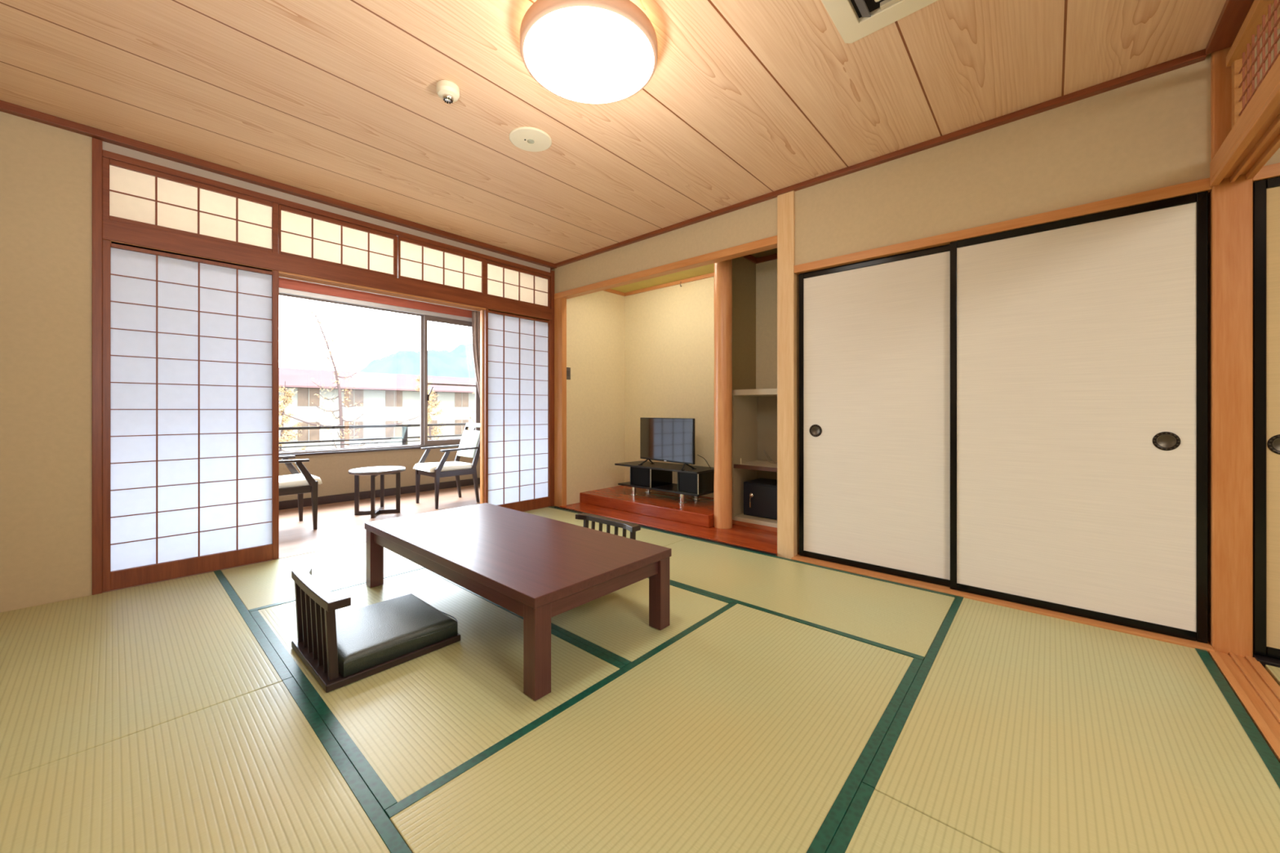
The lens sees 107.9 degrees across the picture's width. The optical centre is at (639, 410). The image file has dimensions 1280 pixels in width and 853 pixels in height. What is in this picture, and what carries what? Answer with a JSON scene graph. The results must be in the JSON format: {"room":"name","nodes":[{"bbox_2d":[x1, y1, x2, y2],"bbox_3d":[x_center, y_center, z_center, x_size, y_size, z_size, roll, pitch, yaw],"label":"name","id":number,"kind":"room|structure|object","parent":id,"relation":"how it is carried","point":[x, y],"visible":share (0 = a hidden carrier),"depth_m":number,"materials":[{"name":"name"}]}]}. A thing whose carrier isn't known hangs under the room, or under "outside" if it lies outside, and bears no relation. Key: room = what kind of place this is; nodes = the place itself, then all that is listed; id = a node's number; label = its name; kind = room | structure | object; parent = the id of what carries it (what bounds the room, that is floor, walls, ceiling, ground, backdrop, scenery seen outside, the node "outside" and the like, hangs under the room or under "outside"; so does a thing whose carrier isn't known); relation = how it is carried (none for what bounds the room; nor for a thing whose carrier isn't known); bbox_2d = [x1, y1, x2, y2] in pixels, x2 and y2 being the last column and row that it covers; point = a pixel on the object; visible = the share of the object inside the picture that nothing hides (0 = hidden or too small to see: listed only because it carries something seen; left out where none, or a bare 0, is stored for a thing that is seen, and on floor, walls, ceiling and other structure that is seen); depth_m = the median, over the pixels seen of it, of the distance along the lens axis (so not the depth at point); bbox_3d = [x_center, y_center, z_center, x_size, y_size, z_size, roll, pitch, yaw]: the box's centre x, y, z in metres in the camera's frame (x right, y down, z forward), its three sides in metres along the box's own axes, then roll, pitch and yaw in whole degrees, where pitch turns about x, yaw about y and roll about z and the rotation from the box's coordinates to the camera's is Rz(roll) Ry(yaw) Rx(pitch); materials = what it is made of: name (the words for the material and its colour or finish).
{"room":"japanese tatami room","nodes":[
{"label":"japanese tatami room","id":0,"kind":"room"},
{"bbox_2d":[0,111,92,613],"bbox_3d":[-3.293,-0.244,2.475,0.120,2.665,0.496,0,0,41],"label":"wall","id":1,"kind":"structure","parent":0,"point":[46,171],"depth_m":2.50,"materials":[{"name":"beige paint"}]},
{"bbox_2d":[92,137,102,595],"bbox_3d":[-3.112,-0.246,2.671,0.132,2.570,0.038,0,0,41],"label":"trim","id":2,"kind":"structure","parent":1,"relation":"attached to","point":[96,144],"depth_m":2.62,"materials":[{"name":"brown wood"}]},
{"bbox_2d":[102,239,279,591],"bbox_3d":[-2.804,0.032,2.964,0.038,2.008,0.808,0,0,41],"label":"door","id":3,"kind":"structure","parent":1,"relation":"in","point":[190,345],"depth_m":2.92,"materials":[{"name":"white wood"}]},
{"bbox_2d":[0,100,556,270],"bbox_3d":[-2.183,-1.556,3.699,0.165,0.041,3.700,0,0,41],"label":"trim","id":4,"kind":"structure","parent":1,"relation":"attached to","point":[6,107],"depth_m":3.05,"materials":[{"name":"brown wood"}]},
{"bbox_2d":[102,506,550,592],"bbox_3d":[-2.047,1.062,3.873,0.100,0.052,3.172,0,0,41],"label":"trim","id":5,"kind":"structure","parent":1,"relation":"attached to","point":[359,541],"depth_m":3.40,"materials":[{"name":"brown wood"}]},
{"bbox_2d":[102,149,551,276],"bbox_3d":[-2.046,-1.464,3.871,0.104,0.038,3.172,0,0,41],"label":"trim","id":6,"kind":"structure","parent":1,"relation":"attached to","point":[111,155],"depth_m":3.34,"materials":[{"name":"brown wood"}]},
{"bbox_2d":[480,310,484,503],"bbox_3d":[-1.512,0.037,4.500,0.043,1.997,0.050,0,0,41],"label":"trim","id":7,"kind":"structure","parent":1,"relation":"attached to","point":[482,312],"depth_m":4.48,"materials":[{"name":"brown wood"}]},
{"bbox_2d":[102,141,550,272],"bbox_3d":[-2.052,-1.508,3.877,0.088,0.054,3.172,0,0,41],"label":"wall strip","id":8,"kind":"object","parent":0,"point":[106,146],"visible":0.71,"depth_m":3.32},
{"bbox_2d":[279,277,476,318],"bbox_3d":[-3.528,-1.431,5.199,0.130,0.302,4.370,0,0,41],"label":"wall","id":9,"kind":"structure","parent":0,"point":[283,282],"depth_m":5.48,"materials":[{"name":"brown wood"}]},
{"bbox_2d":[279,276,479,457],"bbox_3d":[-3.353,-0.366,5.191,0.061,2.039,3.950,0,0,41],"label":"curtain","id":10,"kind":"object","parent":9,"relation":"hanging from","point":[475,315],"visible":0.16,"depth_m":6.42,"materials":[{"name":"fabric"}]},
{"bbox_2d":[471,311,479,457],"bbox_3d":[-2.205,-0.354,6.499,0.052,2.015,0.290,0,0,41],"label":"drape","id":11,"kind":"object","parent":10,"relation":"hanging from","point":[475,315],"depth_m":6.44,"materials":[{"name":"white fabric"}]},
{"bbox_2d":[279,484,479,555],"bbox_3d":[-2.788,1.079,4.546,1.903,0.080,4.370,0,0,41],"label":"floor","id":12,"kind":"structure","parent":0,"point":[337,522],"depth_m":4.52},
{"bbox_2d":[279,455,322,529],"bbox_3d":[-3.183,0.595,4.011,0.516,0.889,0.655,0,0,41],"label":"armchair","id":13,"kind":"object","parent":12,"relation":"on","point":[295,483],"visible":0.5,"depth_m":4.03,"materials":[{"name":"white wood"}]},
{"bbox_2d":[279,473,322,488],"bbox_3d":[-3.128,0.620,4.073,0.440,0.068,0.490,0,0,41],"label":"seat cushion","id":14,"kind":"object","parent":13,"relation":"on","point":[297,480],"depth_m":4.01,"materials":[{"name":"fabric"}]},
{"bbox_2d":[348,466,405,518],"bbox_3d":[-2.631,0.813,4.674,0.500,0.450,0.500,0,0,-17],"label":"round table","id":15,"kind":"object","parent":12,"relation":"on","point":[375,471],"visible":1,"depth_m":4.61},
{"bbox_2d":[413,422,479,509],"bbox_3d":[-2.134,0.595,5.253,0.516,0.889,0.655,0,0,41],"label":"armchair","id":16,"kind":"object","parent":12,"relation":"on","point":[469,444],"visible":0.89,"depth_m":5.20,"materials":[{"name":"fabric"}]},
{"bbox_2d":[413,461,471,472],"bbox_3d":[-2.189,0.620,5.191,0.440,0.068,0.490,0,0,41],"label":"seat cushion","id":17,"kind":"object","parent":16,"relation":"on","point":[423,467],"depth_m":5.07,"materials":[{"name":"fabric"}]},
{"bbox_2d":[279,444,479,501],"bbox_3d":[-3.525,0.802,5.196,0.140,0.672,4.370,0,0,41],"label":"wall","id":18,"kind":"structure","parent":0,"point":[332,469],"depth_m":5.44,"materials":[{"name":"beige paint"}]},
{"bbox_2d":[279,287,479,454],"bbox_3d":[-3.501,-0.406,5.195,0.097,1.746,3.760,0,0,41],"label":"window","id":19,"kind":"structure","parent":18,"relation":"on","point":[425,316],"depth_m":6.00,"materials":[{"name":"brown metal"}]},
{"bbox_2d":[279,477,479,510],"bbox_3d":[-3.465,0.995,5.177,0.014,0.088,4.220,0,0,41],"label":"baseboard","id":20,"kind":"structure","parent":18,"relation":"attached to","point":[286,504],"depth_m":5.46,"materials":[{"name":"brown wood"}]},
{"bbox_2d":[484,308,551,511],"bbox_3d":[-1.229,0.032,4.750,0.038,2.008,0.774,0,0,41],"label":"door","id":21,"kind":"structure","parent":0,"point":[517,348],"depth_m":4.73,"materials":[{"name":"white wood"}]},
{"bbox_2d":[566,290,624,505],"bbox_3d":[-0.510,-0.211,5.423,0.080,2.600,0.980,0,0,41],"label":"wall","id":22,"kind":"structure","parent":0,"point":[595,321],"depth_m":5.34,"materials":[{"name":"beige paint"}]},
{"bbox_2d":[566,367,570,379],"bbox_3d":[-0.782,-0.399,5.046,0.011,0.132,0.076,0,0,41],"label":"wall switch","id":23,"kind":"object","parent":22,"relation":"attached to","point":[568,369],"visible":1,"depth_m":5.05,"materials":[{"name":"grey plastic"}]},
{"bbox_2d":[604,288,624,296],"bbox_3d":[-0.486,-1.417,5.375,0.020,0.038,0.880,0,0,41],"label":"trim","id":24,"kind":"structure","parent":22,"relation":"attached to","point":[611,291],"depth_m":5.58,"materials":[{"name":"brown wood"}]},
{"bbox_2d":[0,0,1279,263],"bbox_3d":[0.436,-1.601,0.469,8.367,0.050,5.320,0,0,41],"label":"ceiling","id":25,"kind":"structure","parent":0,"point":[743,100],"depth_m":2.30,"materials":[{"name":"brown wood"}]},
{"bbox_2d":[435,80,459,103],"bbox_3d":[-0.936,-1.542,2.272,0.106,0.068,0.106,0,0,41],"label":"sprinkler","id":26,"kind":"object","parent":25,"relation":"attached to","point":[447,91],"visible":1,"depth_m":2.25,"materials":[{"name":"white plastic"}]},
{"bbox_2d":[509,126,551,151],"bbox_3d":[-0.636,-1.570,2.711,0.242,0.015,0.242,0,0,41],"label":"smoke detector","id":27,"kind":"object","parent":25,"relation":"in","point":[530,139],"visible":1,"depth_m":2.69,"materials":[{"name":"white plastic"}]},
{"bbox_2d":[520,0,657,104],"bbox_3d":[-0.212,-1.520,1.967,0.572,0.112,0.572,0,0,41],"label":"ceiling light","id":28,"kind":"object","parent":25,"relation":"attached to","point":[583,51],"visible":1,"depth_m":1.89,"materials":[{"name":"white plastic"}]},
{"bbox_2d":[821,0,937,43],"bbox_3d":[0.923,-1.564,1.319,0.950,0.026,0.950,0,0,41],"label":"air conditioner","id":29,"kind":"object","parent":25,"relation":"attached to","point":[846,15],"visible":1,"depth_m":1.82,"materials":[{"name":"white plastic"}]},
{"bbox_2d":[610,263,714,293],"bbox_3d":[0.162,-1.464,4.817,1.730,0.055,0.900,0,0,41],"label":"ceiling","id":30,"kind":"structure","parent":0,"point":[708,268],"depth_m":5.09,"materials":[{"name":"brown wood"}]},
{"bbox_2d":[559,502,777,555],"bbox_3d":[0.259,1.058,4.385,2.457,0.062,0.600,0,0,41],"label":"step","id":31,"kind":"structure","parent":0,"point":[765,540],"depth_m":3.98,"materials":[{"name":"brown wood"}]},
{"bbox_2d":[579,485,714,527],"bbox_3d":[0.205,0.972,4.893,1.694,0.110,0.730,0,0,41],"label":"platform","id":32,"kind":"object","parent":31,"relation":"on","point":[656,504],"visible":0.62,"depth_m":4.67,"materials":[{"name":"red wood"}]},
{"bbox_2d":[614,460,714,503],"bbox_3d":[0.271,0.750,4.898,1.096,0.333,0.415,0,0,41],"label":"tv stand","id":33,"kind":"object","parent":32,"relation":"on","point":[658,476],"visible":0.91,"depth_m":4.77,"materials":[{"name":"black paint"}]},
{"bbox_2d":[617,481,713,496],"bbox_3d":[0.285,0.807,4.892,1.045,0.018,0.405,0,0,41],"label":"shelf","id":34,"kind":"object","parent":33,"relation":"attached to","point":[668,486],"depth_m":4.78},
{"bbox_2d":[638,417,696,471],"bbox_3d":[0.270,0.332,4.772,0.210,0.504,0.770,0,0,-42],"label":"television","id":35,"kind":"object","parent":33,"relation":"on","point":[661,439],"visible":1,"depth_m":4.72,"materials":[{"name":"black plastic"}]},
{"bbox_2d":[713,258,732,528],"bbox_3d":[0.732,-0.217,4.108,0.162,2.488,0.162,0,0,41],"label":"post","id":36,"kind":"object","parent":31,"relation":"on","point":[722,291],"visible":0.94,"depth_m":4.04,"materials":[{"name":"brown wood"}]},
{"bbox_2d":[732,388,777,532],"bbox_3d":[1.248,0.421,4.140,0.721,1.210,0.470,0,0,41],"label":"shelving alcove","id":37,"kind":"object","parent":31,"relation":"on","point":[754,411],"visible":0.34,"depth_m":4.33,"materials":[{"name":"beige wood"}]},
{"bbox_2d":[734,460,777,467],"bbox_3d":[1.246,0.502,4.138,0.675,0.032,0.445,0,0,41],"label":"shelf","id":38,"kind":"object","parent":37,"relation":"attached to","point":[745,464],"depth_m":4.21,"materials":[{"name":"brown wood"}]},
{"bbox_2d":[743,478,777,519],"bbox_3d":[1.218,0.803,4.201,0.480,0.300,0.377,0,0,41],"label":"safe","id":39,"kind":"object","parent":37,"relation":"on","point":[760,495],"visible":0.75,"depth_m":4.14,"materials":[{"name":"black metal"}]},
{"bbox_2d":[764,449,777,464],"bbox_3d":[1.259,0.433,4.210,0.446,0.109,0.287,0,0,41],"label":"cable","id":40,"kind":"object","parent":37,"relation":"on","point":[764,450],"visible":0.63,"depth_m":4.37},
{"bbox_2d":[624,258,777,497],"bbox_3d":[0.749,-0.311,4.953,2.530,2.800,0.080,0,0,41],"label":"wall","id":41,"kind":"structure","parent":0,"point":[669,331],"depth_m":5.16,"materials":[{"name":"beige paint"}]},
{"bbox_2d":[624,272,714,296],"bbox_3d":[0.448,-1.417,5.152,1.715,0.038,0.020,0,0,41],"label":"trim","id":42,"kind":"structure","parent":41,"relation":"attached to","point":[712,274],"depth_m":5.23,"materials":[{"name":"brown wood"}]},
{"bbox_2d":[755,253,777,263],"bbox_3d":[1.400,-1.456,4.312,0.725,0.050,0.020,0,0,41],"label":"trim","id":43,"kind":"structure","parent":41,"relation":"attached to","point":[774,256],"depth_m":4.46,"materials":[{"name":"brown wood"}]},
{"bbox_2d":[732,257,755,390],"bbox_3d":[0.927,-0.286,4.362,0.050,2.750,0.570,0,0,41],"label":"wall alcove partition","id":44,"kind":"structure","parent":0,"point":[744,271],"depth_m":4.38,"materials":[{"name":"paint"}]},
{"bbox_2d":[741,254,756,263],"bbox_3d":[0.954,-1.456,4.339,0.020,0.050,0.530,0,0,41],"label":"trim","id":45,"kind":"structure","parent":44,"relation":"attached to","point":[748,257],"depth_m":4.45,"materials":[{"name":"brown wood"}]},
{"bbox_2d":[751,248,777,257],"bbox_3d":[1.111,-1.502,3.981,0.800,0.040,0.900,0,0,41],"label":"ceiling","id":46,"kind":"structure","parent":0,"point":[771,251],"depth_m":4.40,"materials":[{"name":"brown wood"}]},
{"bbox_2d":[551,28,1279,506],"bbox_3d":[2.130,-0.269,2.450,8.447,2.715,0.128,0,0,41],"label":"wall","id":47,"kind":"structure","parent":0,"point":[1153,132],"depth_m":2.55,"materials":[{"name":"beige paint"}]},
{"bbox_2d":[554,297,566,506],"bbox_3d":[-0.862,-0.083,5.039,0.135,2.243,0.062,0,0,41],"label":"trim","id":48,"kind":"structure","parent":47,"relation":"attached to","point":[560,304],"depth_m":5.00,"materials":[{"name":"brown wood"}]},
{"bbox_2d":[554,506,776,555],"bbox_3d":[0.031,1.060,4.169,2.512,0.056,0.026,0,0,41],"label":"trim","id":49,"kind":"structure","parent":47,"relation":"attached to","point":[647,526],"depth_m":3.78,"materials":[{"name":"brown wood"}]},
{"bbox_2d":[554,235,777,299],"bbox_3d":[0.059,-1.234,4.245,2.567,0.060,0.094,0,0,41],"label":"trim","id":50,"kind":"structure","parent":47,"relation":"attached to","point":[768,243],"depth_m":3.97,"materials":[{"name":"brown wood"}]},
{"bbox_2d":[777,191,799,559],"bbox_3d":[1.074,-0.241,3.361,0.124,2.620,0.118,0,0,41],"label":"wooden pillar","id":51,"kind":"structure","parent":47,"relation":"attached to","point":[788,282],"depth_m":3.31,"materials":[{"name":"brown wood"}]},
{"bbox_2d":[799,244,950,586],"bbox_3d":[1.484,0.031,2.991,0.942,1.991,0.022,0,0,41],"label":"door","id":52,"kind":"structure","parent":47,"relation":"in","point":[874,335],"depth_m":2.96,"materials":[{"name":"white paper"}]},
{"bbox_2d":[810,426,820,435],"bbox_3d":[1.213,0.141,3.220,0.062,0.062,0.003,0,0,41],"label":"door handle","id":53,"kind":"object","parent":52,"relation":"on","point":[815,430],"depth_m":3.22,"materials":[{"name":"brown metal"}]},
{"bbox_2d":[555,48,1206,267],"bbox_3d":[0.801,-1.561,3.582,4.557,0.031,0.128,0,0,41],"label":"trim","id":54,"kind":"structure","parent":47,"relation":"attached to","point":[1200,55],"depth_m":2.66,"materials":[{"name":"brown wood"}]},
{"bbox_2d":[794,177,1211,275],"bbox_3d":[1.824,-0.992,2.694,1.883,0.052,0.106,0,0,41],"label":"trim","id":55,"kind":"structure","parent":47,"relation":"attached to","point":[1200,185],"depth_m":2.47,"materials":[{"name":"brown wood"}]},
{"bbox_2d":[791,553,1214,652],"bbox_3d":[1.808,1.058,2.677,1.883,0.060,0.152,0,0,41],"label":"trim","id":56,"kind":"structure","parent":47,"relation":"attached to","point":[1152,635],"depth_m":2.46,"materials":[{"name":"brown wood"}]},
{"bbox_2d":[950,191,1208,643],"bbox_3d":[2.145,0.031,2.369,0.953,1.991,0.022,0,0,41],"label":"door","id":57,"kind":"structure","parent":47,"relation":"in","point":[1079,345],"depth_m":2.30,"materials":[{"name":"white paper"}]},
{"bbox_2d":[1156,434,1176,448],"bbox_3d":[2.405,0.141,2.128,0.062,0.062,0.003,0,0,41],"label":"door handle","id":58,"kind":"object","parent":57,"relation":"on","point":[1163,441],"depth_m":2.13,"materials":[{"name":"brown metal"}]},
{"bbox_2d":[1205,0,1253,54],"bbox_3d":[1.292,-1.562,0.614,0.115,0.030,3.670,0,0,41],"label":"trim","id":59,"kind":"structure","parent":47,"relation":"attached to","point":[1233,13],"depth_m":1.87,"materials":[{"name":"brown wood"}]},
{"bbox_2d":[1208,44,1253,657],"bbox_3d":[2.572,-0.246,2.037,0.110,2.630,0.122,0,0,41],"label":"wooden pillar","id":60,"kind":"structure","parent":47,"relation":"attached to","point":[1230,205],"depth_m":2.00,"materials":[{"name":"brown wood"}]},
{"bbox_2d":[1208,648,1279,763],"bbox_3d":[1.309,1.062,0.611,0.135,0.052,3.688,0,0,41],"label":"trim","id":61,"kind":"structure","parent":47,"relation":"attached to","point":[1255,689],"depth_m":1.73,"materials":[{"name":"brown wood"}]},
{"bbox_2d":[1226,0,1279,128],"bbox_3d":[1.305,-1.313,0.599,0.045,0.467,3.665,0,0,41],"label":"window","id":62,"kind":"structure","parent":47,"relation":"in","point":[1259,10],"depth_m":1.80,"materials":[{"name":"brown wood"}]},
{"bbox_2d":[1253,162,1279,182],"bbox_3d":[3.948,-0.992,0.820,3.563,0.052,0.106,0,0,41],"label":"trim","id":63,"kind":"structure","parent":47,"relation":"attached to","point":[1272,171],"depth_m":1.93,"materials":[{"name":"brown wood"}]},
{"bbox_2d":[1253,652,1279,668],"bbox_3d":[3.935,1.060,0.803,3.560,0.058,0.150,0,0,41],"label":"trim","id":64,"kind":"structure","parent":47,"relation":"attached to","point":[1263,660],"depth_m":1.92,"materials":[{"name":"black wood"}]},
{"bbox_2d":[1253,176,1279,658],"bbox_3d":[2.939,0.031,1.668,0.918,1.991,0.022,0,0,41],"label":"door","id":65,"kind":"structure","parent":47,"relation":"in","point":[1266,193],"depth_m":1.94,"materials":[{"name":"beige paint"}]},
{"bbox_2d":[1271,437,1279,451],"bbox_3d":[2.648,0.141,1.914,0.062,0.062,0.003,0,0,41],"label":"door handle","id":66,"kind":"object","parent":65,"relation":"on","point":[1275,441],"depth_m":1.93,"materials":[{"name":"brown metal"}]},
{"bbox_3d":[0.440,1.147,0.459,8.447,0.104,5.410,0,0,41],"label":"floor","id":67,"kind":"structure","parent":0,"visible":0},
{"bbox_2d":[0,569,292,780],"bbox_3d":[-2.360,1.063,2.053,1.830,0.052,0.974,0,0,41],"label":"mat","id":68,"kind":"object","parent":67,"relation":"on","point":[77,675],"visible":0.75,"depth_m":1.90,"materials":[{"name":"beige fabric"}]},
{"bbox_2d":[0,676,412,852],"bbox_3d":[-0.992,1.063,0.847,1.813,0.052,0.974,0,0,41],"label":"mat","id":69,"kind":"object","parent":67,"relation":"on","point":[260,771],"visible":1,"depth_m":1.25,"materials":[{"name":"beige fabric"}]},
{"bbox_2d":[221,542,424,612],"bbox_3d":[-1.785,1.063,3.369,0.953,0.052,1.757,0,0,41],"label":"mat","id":70,"kind":"object","parent":67,"relation":"on","point":[269,584],"visible":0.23,"depth_m":2.99,"materials":[{"name":"beige wicker"}]},
{"bbox_2d":[248,568,625,811],"bbox_3d":[-1.032,1.063,2.144,1.791,0.052,0.916,0,0,41],"label":"mat","id":71,"kind":"object","parent":67,"relation":"on","point":[402,727],"visible":0.57,"depth_m":1.73,"materials":[{"name":"beige wicker"}]},
{"bbox_2d":[291,566,460,693],"bbox_3d":[-1.166,0.871,2.066,0.532,0.332,0.536,0,0,41],"label":"chair","id":72,"kind":"object","parent":71,"relation":"on","point":[340,650],"visible":1,"depth_m":1.93,"materials":[{"name":"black leather"}]},
{"bbox_2d":[335,593,457,677],"bbox_3d":[-1.148,0.968,2.083,0.478,0.082,0.450,0,0,41],"label":"cushion","id":73,"kind":"object","parent":72,"relation":"on","point":[373,637],"depth_m":1.98,"materials":[{"name":"black leather"}]},
{"bbox_2d":[364,502,671,701],"bbox_3d":[-0.740,0.852,2.502,1.680,0.370,0.794,0,0,41],"label":"table","id":74,"kind":"object","parent":71,"relation":"on","point":[539,569],"visible":1,"depth_m":2.19,"materials":[{"name":"wood"}]},
{"bbox_2d":[524,506,688,546],"bbox_3d":[-0.576,1.063,4.076,1.830,0.052,0.898,0,0,41],"label":"mat","id":75,"kind":"object","parent":67,"relation":"on","point":[657,537],"visible":0.24,"depth_m":4.05,"materials":[{"name":"beige wicker"}]},
{"bbox_2d":[575,512,640,539],"bbox_3d":[-0.360,0.871,2.837,0.532,0.332,0.536,0,0,41],"label":"chair","id":76,"kind":"object","parent":75,"relation":"on","point":[633,528],"visible":0.13,"depth_m":3.00,"materials":[{"name":"brown wood"}]},
{"bbox_2d":[551,577,731,665],"bbox_3d":[-0.450,1.063,2.804,1.791,0.052,0.841,0,0,41],"label":"mat","id":77,"kind":"object","parent":67,"relation":"on","point":[615,624],"visible":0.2,"depth_m":2.31,"materials":[{"name":"beige wicker"}]},
{"bbox_2d":[384,601,923,852],"bbox_3d":[0.256,1.063,1.569,0.898,0.052,1.757,0,0,41],"label":"mat","id":78,"kind":"object","parent":67,"relation":"on","point":[746,730],"visible":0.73,"depth_m":1.39,"materials":[{"name":"beige wicker"}]},
{"bbox_2d":[664,537,955,660],"bbox_3d":[0.792,1.063,2.870,1.813,0.052,0.898,0,0,41],"label":"mat","id":79,"kind":"object","parent":67,"relation":"on","point":[905,620],"visible":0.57,"depth_m":2.63,"materials":[{"name":"beige wicker"}]},
{"bbox_2d":[826,782,1000,852],"bbox_3d":[0.330,1.063,0.292,0.900,0.052,1.891,0,0,41],"label":"mat","id":80,"kind":"object","parent":67,"relation":"on","point":[873,822],"visible":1,"depth_m":1.15,"materials":[{"name":"beige wicker"}]},
{"bbox_2d":[862,595,1279,852],"bbox_3d":[1.532,1.063,1.655,0.900,0.052,1.739,0,0,41],"label":"mat","id":81,"kind":"object","parent":67,"relation":"on","point":[1015,731],"visible":0.83,"depth_m":1.43,"materials":[{"name":"beige wicker"}]},
{"bbox_2d":[1265,664,1279,685],"bbox_3d":[2.309,1.063,0.943,0.903,0.052,1.767,0,0,41],"label":"mat","id":82,"kind":"object","parent":67,"relation":"on","point":[1274,672],"visible":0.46,"depth_m":1.85,"materials":[{"name":"beige wicker"}]},
{"bbox_3d":[-3.461,1.369,6.053,0.900,0.060,8.500,0,0,41],"label":"floor","id":83,"kind":"structure","parent":0,"visible":0},
{"bbox_2d":[279,422,466,448],"bbox_3d":[-3.686,0.771,6.252,0.070,1.135,8.500,0,0,41],"label":"balcony railing","id":84,"kind":"object","parent":83,"relation":"on","point":[404,437],"visible":0.17,"depth_m":6.24,"materials":[{"name":"grey metal"}]},
{"label":"outside","id":85,"kind":"structure","parent":0,"visible":0},
{"bbox_3d":[-66.910,8.588,112.353,231.000,0.100,320.000,0,0,41],"label":"ground","id":86,"kind":"structure","parent":85,"visible":0},
{"bbox_2d":[279,381,311,451],"bbox_3d":[-13.618,3.717,17.444,2.993,9.659,3.746,0,0,17],"label":"tree","id":87,"kind":"object","parent":86,"relation":"on","point":[288,394],"visible":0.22,"depth_m":17.83,"materials":[{"name":"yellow plant"}]},
{"bbox_2d":[279,299,419,448],"bbox_3d":[-8.450,2.690,13.575,3.445,11.710,3.032,0,0,-18],"label":"tree","id":88,"kind":"object","parent":86,"relation":"on","point":[340,417],"visible":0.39,"depth_m":13.43,"materials":[{"name":"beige plant"}]},
{"bbox_2d":[279,367,475,451],"bbox_3d":[-23.164,2.614,41.766,12.000,11.850,74.000,0,0,41],"label":"neighbouring building","id":89,"kind":"structure","parent":86,"relation":"on","point":[388,398],"depth_m":36.78,"materials":[{"name":"white concrete"}]},
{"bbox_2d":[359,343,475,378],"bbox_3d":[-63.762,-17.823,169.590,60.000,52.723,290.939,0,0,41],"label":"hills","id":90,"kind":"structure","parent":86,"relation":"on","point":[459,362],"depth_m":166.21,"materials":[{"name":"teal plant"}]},
{"bbox_2d":[412,374,445,442],"bbox_3d":[-8.737,3.441,18.824,3.378,10.208,3.214,0,0,12],"label":"tree","id":91,"kind":"object","parent":86,"relation":"on","point":[430,407],"visible":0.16,"depth_m":18.94,"materials":[{"name":"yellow plant"}]},
{"bbox_2d":[461,391,475,433],"bbox_3d":[-9.073,3.341,26.206,3.518,10.406,4.216,0,0,38],"label":"tree","id":92,"kind":"object","parent":86,"relation":"on","point":[469,417],"visible":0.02,"depth_m":25.58,"materials":[{"name":"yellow plant"}]},
{"bbox_3d":[-0.855,-0.222,5.345,0.060,2.720,0.614,0,0,41],"label":"wall","id":93,"kind":"structure","parent":0,"visible":0},
{"bbox_2d":[102,156,278,253],"bbox_3d":[-2.804,-1.266,2.962,0.030,0.354,0.806,0,0,41],"label":"window","id":94,"kind":"structure","parent":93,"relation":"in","point":[132,194],"depth_m":2.91,"materials":[{"name":"white paper"}]},
{"bbox_2d":[104,239,549,320],"bbox_3d":[-2.051,-0.967,3.876,0.110,0.014,3.172,0,0,41],"label":"trim","id":95,"kind":"structure","parent":93,"relation":"attached to","point":[288,275],"depth_m":3.62,"materials":[{"name":"brown wood"}]},
{"bbox_2d":[102,218,551,319],"bbox_3d":[-2.043,-1.032,3.869,0.112,0.116,3.172,0,0,41],"label":"wooden beam","id":96,"kind":"structure","parent":93,"relation":"attached to","point":[112,230],"depth_m":3.31,"materials":[{"name":"brown wood"}]},
{"bbox_2d":[278,204,397,277],"bbox_3d":[-2.282,-1.266,3.572,0.030,0.354,0.792,0,0,41],"label":"window","id":97,"kind":"structure","parent":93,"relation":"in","point":[302,234],"depth_m":3.54,"materials":[{"name":"white paper"}]},
{"bbox_2d":[397,235,486,295],"bbox_3d":[-1.744,-1.266,4.164,0.030,0.354,0.798,0,0,41],"label":"window","id":98,"kind":"structure","parent":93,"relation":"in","point":[418,261],"depth_m":4.14,"materials":[{"name":"white paper"}]},
{"bbox_2d":[486,259,550,308],"bbox_3d":[-1.233,-1.266,4.761,0.030,0.354,0.763,0,0,41],"label":"window","id":99,"kind":"structure","parent":93,"relation":"in","point":[504,282],"depth_m":4.75,"materials":[{"name":"white paper"}]},
{"bbox_2d":[550,270,554,506],"bbox_3d":[-0.989,-0.236,5.083,0.126,2.550,0.044,0,0,41],"label":"trim","id":100,"kind":"structure","parent":93,"relation":"attached to","point":[552,277],"depth_m":5.03,"materials":[{"name":"brown wood"}]},
{"bbox_3d":[-0.435,-0.244,-1.310,0.060,2.665,1.500,0,0,41],"label":"wall","id":101,"kind":"structure","parent":0,"visible":0},
{"bbox_2d":[1209,54,1279,186],"bbox_3d":[1.310,-1.026,0.610,0.117,0.106,3.688,0,0,41],"label":"trim","id":102,"kind":"structure","parent":101,"relation":"attached to","point":[1254,138],"depth_m":1.71,"materials":[{"name":"brown wood"}]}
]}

